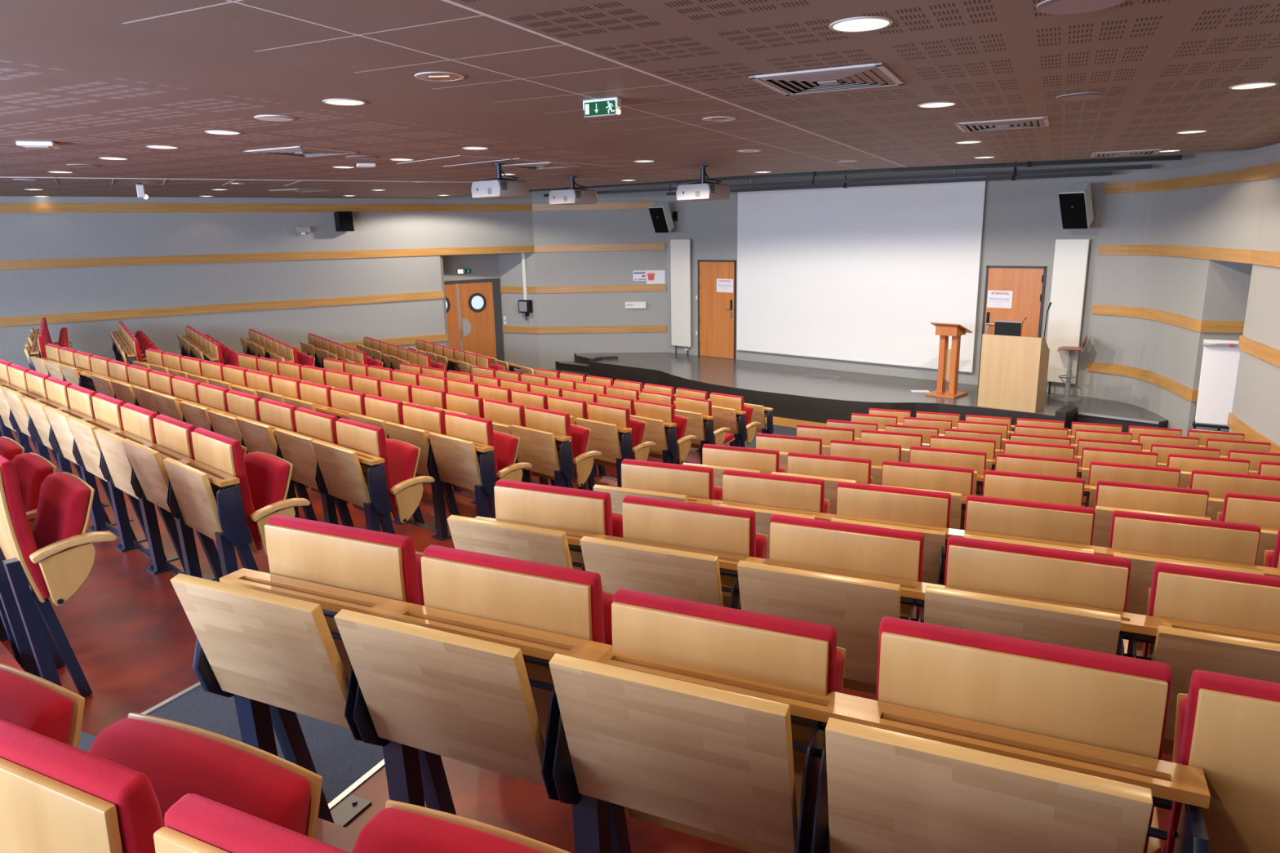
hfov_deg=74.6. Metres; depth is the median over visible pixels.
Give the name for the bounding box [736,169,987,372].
projection screen
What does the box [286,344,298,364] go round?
cushion
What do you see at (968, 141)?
recessed light
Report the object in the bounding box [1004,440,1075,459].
seat
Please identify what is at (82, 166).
grille
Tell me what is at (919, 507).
seat
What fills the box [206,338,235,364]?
seat
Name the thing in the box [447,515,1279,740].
desk
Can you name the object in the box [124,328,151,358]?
seat
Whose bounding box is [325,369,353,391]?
seat
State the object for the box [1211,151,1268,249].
wall
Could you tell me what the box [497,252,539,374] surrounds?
wall
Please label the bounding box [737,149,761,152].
recessed light
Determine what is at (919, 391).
paper sheet
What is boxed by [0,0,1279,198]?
ceiling
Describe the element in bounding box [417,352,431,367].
cushion
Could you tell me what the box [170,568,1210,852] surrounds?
desk
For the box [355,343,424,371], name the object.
desk
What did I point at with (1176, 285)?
wall
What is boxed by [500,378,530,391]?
seat
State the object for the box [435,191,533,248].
wall
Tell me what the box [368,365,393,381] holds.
seat
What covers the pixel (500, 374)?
seat
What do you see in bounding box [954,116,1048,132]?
ceiling vent
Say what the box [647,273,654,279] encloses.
picture
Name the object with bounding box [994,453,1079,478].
seat
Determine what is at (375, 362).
cushion
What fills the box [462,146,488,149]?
recessed light
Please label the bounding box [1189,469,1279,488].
cushion
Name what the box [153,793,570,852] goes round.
seat
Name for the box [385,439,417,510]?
cushion
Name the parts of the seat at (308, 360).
backrest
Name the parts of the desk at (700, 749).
panel, leg, leg, leg, rail, rail, leg, panel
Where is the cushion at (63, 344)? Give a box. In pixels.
[61,342,68,346]
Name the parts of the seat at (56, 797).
backrest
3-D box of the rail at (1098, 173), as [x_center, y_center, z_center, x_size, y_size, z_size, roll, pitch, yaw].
[3.609,-4.699,13.752,7.342,1.505,0.133,7,15,31]
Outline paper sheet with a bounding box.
[911,390,929,392]
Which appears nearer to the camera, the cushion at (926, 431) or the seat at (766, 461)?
the seat at (766, 461)
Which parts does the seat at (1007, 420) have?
backrest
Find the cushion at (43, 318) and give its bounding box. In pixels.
[42,317,52,342]
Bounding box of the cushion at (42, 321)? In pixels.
[41,319,51,343]
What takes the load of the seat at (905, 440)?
attached to the desk at (1083, 472)
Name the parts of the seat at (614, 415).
backrest, panel, armrest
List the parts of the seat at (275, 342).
backrest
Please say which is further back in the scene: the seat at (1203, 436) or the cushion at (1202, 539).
the seat at (1203, 436)
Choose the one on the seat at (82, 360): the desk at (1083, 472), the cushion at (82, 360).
the cushion at (82, 360)
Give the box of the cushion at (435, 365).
[431,362,444,368]
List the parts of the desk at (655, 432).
leg, leg, leg, panel, leg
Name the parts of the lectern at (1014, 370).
panel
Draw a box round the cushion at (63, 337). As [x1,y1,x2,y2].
[59,335,67,346]
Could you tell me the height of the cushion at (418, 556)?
0.387 m
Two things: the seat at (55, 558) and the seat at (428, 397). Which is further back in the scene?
the seat at (428, 397)
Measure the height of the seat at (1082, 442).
0.611 m
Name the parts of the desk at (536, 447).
leg, leg, rail, leg, panel, leg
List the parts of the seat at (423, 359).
backrest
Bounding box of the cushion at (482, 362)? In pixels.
[477,355,491,368]
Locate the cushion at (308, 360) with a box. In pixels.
[301,355,314,366]
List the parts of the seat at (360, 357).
backrest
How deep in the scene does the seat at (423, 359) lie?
13.63 m
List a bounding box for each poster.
[632,270,645,280]
[646,270,665,284]
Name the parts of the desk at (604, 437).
leg, leg, leg, leg, leg, panel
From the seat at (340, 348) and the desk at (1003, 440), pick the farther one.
the seat at (340, 348)
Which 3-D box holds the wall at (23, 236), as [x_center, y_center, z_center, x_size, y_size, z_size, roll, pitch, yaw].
[-9.522,-2.581,14.212,12.874,5.400,0.200,-10,16,-34]
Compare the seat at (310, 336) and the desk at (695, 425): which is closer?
the desk at (695, 425)
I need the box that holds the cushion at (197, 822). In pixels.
[164,793,350,852]
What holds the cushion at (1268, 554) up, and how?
on the seat at (1272, 557)
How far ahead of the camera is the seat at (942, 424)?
8.89 m
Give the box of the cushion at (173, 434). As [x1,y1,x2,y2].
[155,413,195,460]
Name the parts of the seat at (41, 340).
backrest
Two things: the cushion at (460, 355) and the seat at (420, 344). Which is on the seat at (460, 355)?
the cushion at (460, 355)
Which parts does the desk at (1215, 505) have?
rail, rail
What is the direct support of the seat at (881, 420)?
attached to the desk at (1003, 440)
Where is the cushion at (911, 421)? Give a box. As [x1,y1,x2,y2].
[902,417,951,428]
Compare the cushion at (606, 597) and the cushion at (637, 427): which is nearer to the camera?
the cushion at (606, 597)
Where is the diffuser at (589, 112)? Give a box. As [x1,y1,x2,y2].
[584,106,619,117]
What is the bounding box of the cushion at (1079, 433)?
[1074,428,1132,444]
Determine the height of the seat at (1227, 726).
0.611 m
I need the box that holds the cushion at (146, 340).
[141,338,151,356]
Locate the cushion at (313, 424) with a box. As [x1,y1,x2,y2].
[296,407,337,444]
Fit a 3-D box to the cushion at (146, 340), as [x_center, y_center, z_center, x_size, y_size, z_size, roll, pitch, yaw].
[-7.388,-1.103,12.534,0.185,0.387,0.390,-10,16,-33]
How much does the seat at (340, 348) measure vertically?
0.611 m
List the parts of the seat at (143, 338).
backrest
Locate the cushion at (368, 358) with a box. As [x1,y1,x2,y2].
[366,355,372,366]
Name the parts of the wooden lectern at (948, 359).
post, plate, inset panel, box frame, post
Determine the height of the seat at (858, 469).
0.611 m
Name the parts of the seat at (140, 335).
backrest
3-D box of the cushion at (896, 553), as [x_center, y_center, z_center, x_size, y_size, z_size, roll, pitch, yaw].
[0.672,0.594,2.787,0.490,0.584,0.076,5,14,25]
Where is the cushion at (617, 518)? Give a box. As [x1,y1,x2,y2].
[611,512,622,537]
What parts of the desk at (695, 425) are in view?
leg, panel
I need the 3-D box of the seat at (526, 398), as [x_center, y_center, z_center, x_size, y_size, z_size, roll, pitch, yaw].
[-0.986,-0.068,8.534,0.546,0.611,0.345,10,17,41]
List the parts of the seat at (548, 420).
backrest, panel, armrest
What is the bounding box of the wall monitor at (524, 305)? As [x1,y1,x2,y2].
[518,299,532,320]
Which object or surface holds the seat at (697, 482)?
attached to the desk at (935, 538)
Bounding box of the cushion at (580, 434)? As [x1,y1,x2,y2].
[570,424,589,477]
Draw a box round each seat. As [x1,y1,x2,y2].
[0,359,13,384]
[0,435,24,461]
[0,452,56,667]
[0,454,116,697]
[0,662,84,748]
[0,712,322,852]
[7,363,30,391]
[25,369,49,399]
[37,333,70,358]
[38,327,69,346]
[38,330,69,346]
[39,324,68,346]
[40,317,71,345]
[40,319,72,346]
[40,321,72,349]
[44,343,61,362]
[44,376,71,408]
[58,346,76,366]
[66,384,97,419]
[74,351,95,391]
[90,355,111,377]
[92,392,125,431]
[107,359,130,382]
[118,320,143,338]
[120,323,146,343]
[120,403,158,444]
[121,325,149,352]
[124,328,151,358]
[126,330,155,362]
[127,364,151,389]
[128,333,159,362]
[131,337,161,362]
[145,348,164,366]
[148,369,174,395]
[153,413,246,465]
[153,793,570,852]
[162,351,182,371]
[171,375,199,412]
[181,355,203,376]
[185,324,210,337]
[189,327,214,341]
[191,427,310,555]
[192,329,219,344]
[197,332,225,347]
[197,382,229,412]
[200,360,224,381]
[201,335,230,359]
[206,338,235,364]
[211,342,239,366]
[222,364,248,386]
[226,390,261,422]
[237,353,258,370]
[245,369,273,393]
[248,328,254,341]
[253,330,261,343]
[257,356,279,375]
[258,398,308,488]
[259,333,267,352]
[264,514,424,680]
[265,335,273,350]
[271,338,299,353]
[271,374,301,399]
[278,341,306,364]
[278,360,302,380]
[285,344,315,366]
[294,407,348,503]
[299,381,332,407]
[301,364,326,385]
[307,333,315,345]
[314,335,323,348]
[321,337,330,351]
[323,357,346,372]
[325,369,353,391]
[328,340,338,354]
[330,387,365,418]
[335,417,435,523]
[337,343,346,357]
[344,361,368,376]
[345,346,373,366]
[351,374,382,396]
[354,349,382,367]
[363,336,372,348]
[364,394,404,424]
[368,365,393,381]
[371,338,380,351]
[379,341,389,354]
[380,379,413,403]
[387,343,398,357]
[392,369,419,387]
[397,346,408,360]
[399,363,422,374]
[402,402,453,487]
[407,349,434,366]
[411,385,447,409]
[415,338,425,350]
[417,352,445,369]
[418,373,448,394]
[421,545,614,741]
[422,366,447,377]
[424,341,434,353]
[433,343,444,355]
[443,346,456,371]
[444,411,532,494]
[445,391,484,418]
[446,370,473,382]
[447,378,479,396]
[453,349,466,371]
[465,351,492,365]
[471,365,496,377]
[472,374,501,386]
[476,355,504,371]
[478,383,511,403]
[483,398,533,474]
[493,479,622,569]
[495,369,521,381]
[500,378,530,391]
[511,389,548,409]
[520,373,547,385]
[524,406,601,486]
[530,383,563,397]
[534,368,559,378]
[547,377,577,392]
[547,395,594,462]
[560,371,585,385]
[563,388,598,408]
[576,381,607,397]
[586,375,613,390]
[587,402,656,468]
[597,394,635,415]
[607,386,639,403]
[611,588,846,852]
[613,379,644,395]
[621,458,722,500]
[622,495,768,608]
[635,400,697,463]
[640,390,675,408]
[644,383,675,400]
[675,387,707,399]
[675,395,735,448]
[702,444,786,474]
[709,392,760,444]
[722,469,830,513]
[755,433,825,455]
[768,514,924,694]
[787,452,873,484]
[796,424,854,444]
[826,419,877,437]
[829,439,901,465]
[835,481,951,608]
[851,413,897,429]
[860,429,922,448]
[868,408,911,422]
[875,616,1172,852]
[881,460,973,529]
[884,423,938,443]
[902,417,951,434]
[909,445,986,496]
[915,411,959,426]
[929,435,995,470]
[944,428,1002,448]
[944,536,1131,612]
[956,420,1008,439]
[964,414,1011,439]
[964,494,1095,545]
[982,470,1084,506]
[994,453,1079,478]
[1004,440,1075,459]
[1009,433,1071,445]
[1013,424,1068,437]
[1016,417,1065,427]
[1070,422,1122,444]
[1074,428,1132,452]
[1075,438,1142,455]
[1079,446,1158,478]
[1082,461,1180,506]
[1094,480,1208,517]
[1108,510,1261,650]
[1123,562,1279,755]
[1128,426,1182,440]
[1137,433,1199,449]
[1146,670,1279,852]
[1150,444,1220,462]
[1166,453,1249,474]
[1186,469,1279,497]
[1187,430,1244,445]
[1205,438,1271,455]
[1217,492,1279,528]
[1227,449,1279,470]
[1257,461,1279,476]
[1263,528,1279,568]
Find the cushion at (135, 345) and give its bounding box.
[132,337,142,362]
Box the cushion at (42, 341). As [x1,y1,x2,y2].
[39,333,47,358]
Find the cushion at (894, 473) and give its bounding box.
[881,460,973,494]
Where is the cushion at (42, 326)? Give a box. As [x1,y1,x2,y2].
[40,324,48,343]
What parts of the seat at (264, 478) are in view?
backrest, panel, armrest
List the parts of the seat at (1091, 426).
backrest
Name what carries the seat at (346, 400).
attached to the desk at (448, 460)
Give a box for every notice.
[716,278,733,293]
[986,289,1013,308]
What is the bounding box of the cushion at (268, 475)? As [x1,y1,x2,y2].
[244,452,289,537]
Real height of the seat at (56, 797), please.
1.066 m
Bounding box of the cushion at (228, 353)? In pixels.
[223,349,235,364]
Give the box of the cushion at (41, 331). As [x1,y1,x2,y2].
[39,330,46,345]
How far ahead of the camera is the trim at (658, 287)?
18.78 m
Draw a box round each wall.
[0,195,446,369]
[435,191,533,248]
[440,255,448,346]
[442,253,498,284]
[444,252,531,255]
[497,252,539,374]
[531,183,667,368]
[665,157,1107,396]
[1084,160,1222,436]
[1106,146,1269,173]
[1186,259,1253,436]
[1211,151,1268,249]
[1228,142,1279,445]
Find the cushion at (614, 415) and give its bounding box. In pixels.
[588,402,630,432]
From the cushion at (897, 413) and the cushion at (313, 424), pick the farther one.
the cushion at (897, 413)
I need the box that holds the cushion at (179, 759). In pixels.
[88,718,311,835]
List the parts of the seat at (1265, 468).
backrest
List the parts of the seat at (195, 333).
backrest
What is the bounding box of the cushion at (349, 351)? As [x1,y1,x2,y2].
[346,346,355,360]
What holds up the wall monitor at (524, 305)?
attached to the wall at (519, 348)
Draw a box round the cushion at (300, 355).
[297,351,306,364]
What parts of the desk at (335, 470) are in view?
rail, rail, leg, leg, leg, leg, leg, panel, leg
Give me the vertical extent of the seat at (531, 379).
0.611 m
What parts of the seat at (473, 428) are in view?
backrest, panel, armrest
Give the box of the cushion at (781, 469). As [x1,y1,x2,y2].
[779,467,784,472]
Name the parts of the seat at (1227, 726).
armrest, backrest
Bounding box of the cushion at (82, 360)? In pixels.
[75,351,93,371]
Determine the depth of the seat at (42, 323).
12.22 m
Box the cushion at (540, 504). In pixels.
[495,479,613,536]
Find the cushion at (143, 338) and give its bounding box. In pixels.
[139,336,147,350]
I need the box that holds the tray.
[1192,422,1229,429]
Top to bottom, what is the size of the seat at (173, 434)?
0.611 m
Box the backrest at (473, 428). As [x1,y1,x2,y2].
[446,411,498,480]
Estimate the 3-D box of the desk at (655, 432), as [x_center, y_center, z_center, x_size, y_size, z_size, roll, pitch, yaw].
[-1.456,0.027,10.151,5.040,0.951,0.428,10,17,41]
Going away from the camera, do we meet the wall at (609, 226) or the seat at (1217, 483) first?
the seat at (1217, 483)
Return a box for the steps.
[545,361,589,381]
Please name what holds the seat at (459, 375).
attached to the desk at (655, 432)
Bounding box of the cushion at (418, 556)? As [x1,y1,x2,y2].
[415,553,424,605]
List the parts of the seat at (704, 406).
backrest, panel, armrest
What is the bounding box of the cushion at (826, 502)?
[824,500,828,513]
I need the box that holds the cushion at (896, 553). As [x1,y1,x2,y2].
[768,514,924,618]
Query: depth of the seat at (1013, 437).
7.47 m
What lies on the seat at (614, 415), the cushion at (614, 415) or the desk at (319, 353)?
the cushion at (614, 415)
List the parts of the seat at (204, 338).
backrest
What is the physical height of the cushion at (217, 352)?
0.584 m
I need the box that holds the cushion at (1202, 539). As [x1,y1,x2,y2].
[1108,510,1261,565]
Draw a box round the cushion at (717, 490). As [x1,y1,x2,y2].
[713,486,722,500]
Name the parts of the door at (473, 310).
push plate, porthole glass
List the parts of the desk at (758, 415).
leg, leg, panel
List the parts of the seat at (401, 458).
backrest, panel, armrest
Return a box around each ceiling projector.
[471,163,528,198]
[548,176,597,204]
[675,165,729,200]
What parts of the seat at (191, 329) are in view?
backrest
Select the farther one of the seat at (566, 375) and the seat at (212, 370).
the seat at (566, 375)
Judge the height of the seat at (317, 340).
0.611 m
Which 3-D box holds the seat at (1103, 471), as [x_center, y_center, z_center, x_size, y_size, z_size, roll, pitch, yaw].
[3.121,0.507,5.437,0.546,0.611,0.345,5,14,25]
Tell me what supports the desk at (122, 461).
on the floor
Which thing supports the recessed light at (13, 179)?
in the ceiling
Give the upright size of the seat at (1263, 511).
0.611 m
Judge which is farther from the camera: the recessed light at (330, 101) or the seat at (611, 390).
the seat at (611, 390)
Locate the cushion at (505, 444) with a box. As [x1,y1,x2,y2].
[493,431,517,479]
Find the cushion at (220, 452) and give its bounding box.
[194,427,261,550]
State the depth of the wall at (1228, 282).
10.42 m
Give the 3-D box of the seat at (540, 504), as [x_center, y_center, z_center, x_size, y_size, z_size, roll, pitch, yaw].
[-0.297,0.493,3.369,0.546,0.611,0.345,5,14,25]
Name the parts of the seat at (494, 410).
backrest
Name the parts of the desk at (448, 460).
rail, leg, leg, leg, leg, leg, panel, leg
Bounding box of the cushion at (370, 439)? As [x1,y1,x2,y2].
[337,417,396,519]
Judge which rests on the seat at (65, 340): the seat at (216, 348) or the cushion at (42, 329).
the cushion at (42, 329)
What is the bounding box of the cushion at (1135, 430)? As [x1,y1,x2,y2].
[1128,426,1182,435]
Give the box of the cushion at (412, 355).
[408,349,418,364]
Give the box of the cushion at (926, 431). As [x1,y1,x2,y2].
[884,423,938,435]
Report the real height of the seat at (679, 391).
0.611 m
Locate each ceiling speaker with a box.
[66,164,99,167]
[254,115,294,121]
[346,155,378,159]
[1035,0,1128,13]
[1055,92,1106,100]
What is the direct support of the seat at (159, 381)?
attached to the desk at (335, 470)
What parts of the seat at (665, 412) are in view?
backrest, panel, armrest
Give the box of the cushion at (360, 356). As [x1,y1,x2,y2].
[355,349,367,364]
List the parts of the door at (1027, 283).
lock plate, handle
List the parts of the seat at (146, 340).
backrest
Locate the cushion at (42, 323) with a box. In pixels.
[40,321,49,343]
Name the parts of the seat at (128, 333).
backrest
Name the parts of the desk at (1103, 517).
rail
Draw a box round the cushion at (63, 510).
[31,472,89,553]
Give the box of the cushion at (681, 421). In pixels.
[675,414,687,450]
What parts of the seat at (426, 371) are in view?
backrest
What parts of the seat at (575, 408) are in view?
backrest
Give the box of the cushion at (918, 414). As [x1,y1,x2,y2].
[915,411,959,420]
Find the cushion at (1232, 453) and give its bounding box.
[1227,449,1279,457]
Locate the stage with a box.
[574,351,1168,432]
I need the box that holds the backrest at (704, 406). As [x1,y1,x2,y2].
[675,395,711,420]
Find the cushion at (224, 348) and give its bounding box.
[221,346,229,359]
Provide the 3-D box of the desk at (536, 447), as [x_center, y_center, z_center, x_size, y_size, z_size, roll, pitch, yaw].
[-2.765,0.063,8.728,6.140,0.949,0.426,10,17,41]
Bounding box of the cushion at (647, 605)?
[612,588,836,693]
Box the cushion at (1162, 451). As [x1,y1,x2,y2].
[1150,444,1220,457]
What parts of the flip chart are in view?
leg, tray rail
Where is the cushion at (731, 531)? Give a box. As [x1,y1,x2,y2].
[622,495,755,557]
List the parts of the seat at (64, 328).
armrest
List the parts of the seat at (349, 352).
backrest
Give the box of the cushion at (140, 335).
[137,333,145,343]
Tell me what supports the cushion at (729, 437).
on the seat at (704, 406)
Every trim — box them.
[0,176,472,182]
[0,200,655,213]
[0,243,665,270]
[0,291,444,326]
[89,461,697,810]
[236,333,447,353]
[499,284,666,293]
[502,324,666,333]
[559,354,1159,424]
[588,355,1077,417]
[764,415,826,427]
[1086,361,1198,401]
[1092,304,1244,333]
[1097,244,1279,267]
[1104,161,1279,193]
[1226,413,1279,453]
[1237,335,1279,367]
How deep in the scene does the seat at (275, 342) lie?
13.16 m
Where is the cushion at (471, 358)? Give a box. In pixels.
[466,351,477,365]
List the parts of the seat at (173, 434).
backrest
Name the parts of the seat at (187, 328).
backrest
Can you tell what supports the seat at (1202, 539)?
attached to the desk at (935, 538)
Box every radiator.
[670,239,691,355]
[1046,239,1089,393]
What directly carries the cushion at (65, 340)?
on the seat at (65, 340)
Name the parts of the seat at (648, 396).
backrest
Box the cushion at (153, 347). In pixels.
[146,345,157,362]
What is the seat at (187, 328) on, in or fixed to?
attached to the desk at (188, 348)
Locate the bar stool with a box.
[1052,334,1087,401]
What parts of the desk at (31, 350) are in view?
panel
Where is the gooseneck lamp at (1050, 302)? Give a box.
[1044,302,1051,337]
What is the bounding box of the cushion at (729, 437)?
[713,430,733,444]
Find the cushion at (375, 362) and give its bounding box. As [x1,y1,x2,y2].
[368,359,382,367]
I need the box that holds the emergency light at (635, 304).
[625,301,646,308]
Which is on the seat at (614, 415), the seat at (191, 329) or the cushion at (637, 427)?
the cushion at (637, 427)
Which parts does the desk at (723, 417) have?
leg, panel, leg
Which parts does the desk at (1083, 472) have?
rail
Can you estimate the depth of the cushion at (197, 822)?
0.86 m
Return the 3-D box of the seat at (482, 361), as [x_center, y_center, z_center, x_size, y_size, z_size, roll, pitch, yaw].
[-2.472,-0.885,14.128,0.345,0.611,0.497,-10,16,-33]
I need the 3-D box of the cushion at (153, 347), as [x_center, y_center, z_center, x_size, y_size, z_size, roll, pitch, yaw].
[-6.826,-0.927,11.725,0.185,0.387,0.390,-10,16,-33]
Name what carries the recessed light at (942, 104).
in the ceiling
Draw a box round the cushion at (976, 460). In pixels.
[909,445,986,472]
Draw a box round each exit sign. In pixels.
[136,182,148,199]
[457,269,470,273]
[582,97,621,117]
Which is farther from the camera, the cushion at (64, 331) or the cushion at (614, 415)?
the cushion at (64, 331)
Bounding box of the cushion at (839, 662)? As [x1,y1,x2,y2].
[835,649,843,693]
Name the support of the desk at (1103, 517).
on the floor
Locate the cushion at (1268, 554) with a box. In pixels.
[1265,551,1274,567]
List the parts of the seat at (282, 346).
backrest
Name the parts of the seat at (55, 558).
leg, backrest, leg, leg, leg, panel, armrest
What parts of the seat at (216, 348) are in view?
backrest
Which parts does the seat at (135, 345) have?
backrest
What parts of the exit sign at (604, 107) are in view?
green panel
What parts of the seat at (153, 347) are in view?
backrest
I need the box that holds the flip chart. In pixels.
[1191,338,1240,432]
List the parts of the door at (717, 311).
lock plate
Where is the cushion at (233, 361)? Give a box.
[229,352,239,366]
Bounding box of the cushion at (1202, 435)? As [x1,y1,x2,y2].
[1187,430,1244,440]
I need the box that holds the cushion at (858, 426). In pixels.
[826,419,877,431]
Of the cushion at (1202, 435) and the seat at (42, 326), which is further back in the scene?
the seat at (42, 326)
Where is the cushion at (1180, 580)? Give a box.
[1142,562,1279,657]
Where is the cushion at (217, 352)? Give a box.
[213,342,224,364]
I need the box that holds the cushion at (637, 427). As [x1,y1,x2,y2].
[630,418,644,459]
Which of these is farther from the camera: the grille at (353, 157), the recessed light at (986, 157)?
the recessed light at (986, 157)
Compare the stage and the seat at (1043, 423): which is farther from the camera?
the stage
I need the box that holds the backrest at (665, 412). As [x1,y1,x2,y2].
[636,400,677,460]
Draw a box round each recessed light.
[13,178,36,180]
[24,188,44,190]
[48,171,73,173]
[98,156,128,159]
[146,145,178,148]
[204,129,240,134]
[322,98,366,105]
[332,165,355,168]
[390,158,413,160]
[414,71,464,81]
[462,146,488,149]
[633,160,654,162]
[702,115,736,121]
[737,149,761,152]
[755,171,772,173]
[829,16,893,32]
[837,160,857,162]
[917,101,956,107]
[955,140,982,143]
[973,155,995,158]
[1160,149,1181,151]
[1175,129,1208,133]
[1228,81,1279,89]
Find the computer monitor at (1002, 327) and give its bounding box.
[994,320,1022,336]
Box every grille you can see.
[69,164,97,167]
[257,116,293,121]
[338,212,353,230]
[347,156,376,159]
[648,207,668,232]
[1057,93,1102,100]
[1058,192,1087,228]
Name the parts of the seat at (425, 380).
backrest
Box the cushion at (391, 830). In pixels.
[351,808,544,852]
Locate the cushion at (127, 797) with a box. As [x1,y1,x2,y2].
[0,719,164,852]
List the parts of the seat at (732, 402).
backrest, panel, armrest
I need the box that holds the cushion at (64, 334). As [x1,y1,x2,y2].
[58,333,66,346]
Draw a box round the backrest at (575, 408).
[549,395,587,419]
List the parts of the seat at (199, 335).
backrest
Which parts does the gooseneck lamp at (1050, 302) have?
arm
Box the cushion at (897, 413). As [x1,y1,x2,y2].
[868,408,911,417]
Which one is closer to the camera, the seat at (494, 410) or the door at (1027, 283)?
the seat at (494, 410)
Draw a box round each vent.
[244,146,359,157]
[267,188,330,191]
[500,181,506,189]
[501,161,582,169]
[709,184,715,192]
[748,62,904,95]
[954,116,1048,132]
[1090,148,1162,157]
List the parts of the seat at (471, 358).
backrest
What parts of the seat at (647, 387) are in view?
backrest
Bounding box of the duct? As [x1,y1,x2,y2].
[521,253,528,299]
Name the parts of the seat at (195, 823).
backrest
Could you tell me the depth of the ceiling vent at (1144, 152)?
9.35 m
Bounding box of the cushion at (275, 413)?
[260,398,297,432]
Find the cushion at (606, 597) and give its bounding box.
[602,592,613,644]
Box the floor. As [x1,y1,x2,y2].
[0,423,1173,852]
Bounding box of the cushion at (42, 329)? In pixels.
[40,327,48,343]
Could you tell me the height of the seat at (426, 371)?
0.611 m
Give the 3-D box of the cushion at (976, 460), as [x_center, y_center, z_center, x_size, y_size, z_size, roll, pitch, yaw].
[2.100,0.435,5.778,0.490,0.584,0.076,5,14,25]
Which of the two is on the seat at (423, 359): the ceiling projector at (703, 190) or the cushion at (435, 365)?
the cushion at (435, 365)
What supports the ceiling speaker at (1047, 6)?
attached to the ceiling
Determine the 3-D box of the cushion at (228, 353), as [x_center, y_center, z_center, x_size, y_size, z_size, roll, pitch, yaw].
[-6.010,-0.920,12.245,0.185,0.387,0.390,-10,16,-33]
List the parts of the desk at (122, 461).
leg, leg, leg, leg, leg, leg, leg, leg, leg, leg, leg, leg, leg, leg, leg, rail, leg, panel, leg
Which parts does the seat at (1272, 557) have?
backrest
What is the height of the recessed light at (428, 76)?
0.006 m
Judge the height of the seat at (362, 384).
0.611 m
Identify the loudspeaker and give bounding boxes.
[333,211,354,231]
[648,201,677,232]
[1058,182,1093,228]
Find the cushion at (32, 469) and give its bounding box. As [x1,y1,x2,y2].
[11,453,52,521]
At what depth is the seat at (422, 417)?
6.26 m
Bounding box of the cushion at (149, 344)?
[142,342,154,361]
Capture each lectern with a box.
[925,322,972,399]
[977,333,1049,413]
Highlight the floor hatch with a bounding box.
[795,374,839,382]
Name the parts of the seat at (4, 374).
backrest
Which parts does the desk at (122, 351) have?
panel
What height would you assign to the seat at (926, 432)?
0.611 m
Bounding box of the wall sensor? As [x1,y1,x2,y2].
[296,226,311,234]
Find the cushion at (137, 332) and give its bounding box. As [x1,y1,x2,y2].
[134,330,142,338]
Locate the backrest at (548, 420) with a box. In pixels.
[526,406,575,483]
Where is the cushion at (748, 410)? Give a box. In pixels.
[744,405,752,425]
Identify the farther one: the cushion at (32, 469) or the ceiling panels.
the ceiling panels
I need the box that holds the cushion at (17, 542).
[0,454,49,599]
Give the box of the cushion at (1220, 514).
[1217,512,1222,521]
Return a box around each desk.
[0,380,258,582]
[23,327,41,370]
[30,355,395,533]
[108,330,136,364]
[132,360,497,541]
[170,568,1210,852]
[176,333,218,363]
[230,364,575,503]
[240,337,293,362]
[299,341,359,368]
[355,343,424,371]
[408,346,478,373]
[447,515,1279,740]
[465,351,535,374]
[483,400,633,490]
[547,400,678,477]
[562,392,715,464]
[576,385,746,464]
[585,381,773,452]
[592,484,1279,615]
[682,462,1278,566]
[779,452,1224,520]
[822,444,1191,506]
[854,437,1257,478]
[877,428,1227,457]
[897,422,1205,447]
[1010,425,1071,435]
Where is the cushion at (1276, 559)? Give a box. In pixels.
[1271,528,1279,568]
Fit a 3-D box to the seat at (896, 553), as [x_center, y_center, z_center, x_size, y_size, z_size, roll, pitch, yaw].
[0.697,0.580,2.905,0.546,0.611,0.345,5,14,25]
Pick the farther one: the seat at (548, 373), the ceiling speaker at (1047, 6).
the seat at (548, 373)
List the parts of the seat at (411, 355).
backrest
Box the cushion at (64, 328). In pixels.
[57,327,66,344]
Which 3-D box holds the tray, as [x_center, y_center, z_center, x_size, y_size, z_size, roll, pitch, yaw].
[6.891,0.000,9.950,0.584,0.035,0.100,7,15,31]
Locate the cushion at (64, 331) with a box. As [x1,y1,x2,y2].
[58,329,66,343]
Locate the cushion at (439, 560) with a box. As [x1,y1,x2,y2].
[423,545,604,644]
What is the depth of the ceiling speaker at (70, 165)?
8.34 m
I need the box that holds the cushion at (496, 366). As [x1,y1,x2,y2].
[491,364,503,371]
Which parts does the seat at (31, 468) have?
leg, leg, armrest, panel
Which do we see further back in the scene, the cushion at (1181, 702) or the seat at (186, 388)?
the seat at (186, 388)
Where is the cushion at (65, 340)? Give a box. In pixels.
[60,338,67,346]
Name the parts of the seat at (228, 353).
backrest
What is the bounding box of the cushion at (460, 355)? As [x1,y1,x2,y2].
[454,349,466,362]
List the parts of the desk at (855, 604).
rail, rail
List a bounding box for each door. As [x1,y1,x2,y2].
[444,277,503,360]
[697,259,736,359]
[977,265,1046,385]
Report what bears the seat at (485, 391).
attached to the desk at (604, 437)
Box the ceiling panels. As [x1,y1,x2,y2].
[54,155,622,186]
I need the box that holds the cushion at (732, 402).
[710,392,745,442]
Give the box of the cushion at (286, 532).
[267,514,421,604]
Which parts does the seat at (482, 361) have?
backrest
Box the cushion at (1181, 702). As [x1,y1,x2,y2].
[1175,697,1187,763]
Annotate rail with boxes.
[528,155,1182,191]
[543,161,1151,196]
[666,161,1111,195]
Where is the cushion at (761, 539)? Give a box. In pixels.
[755,533,766,559]

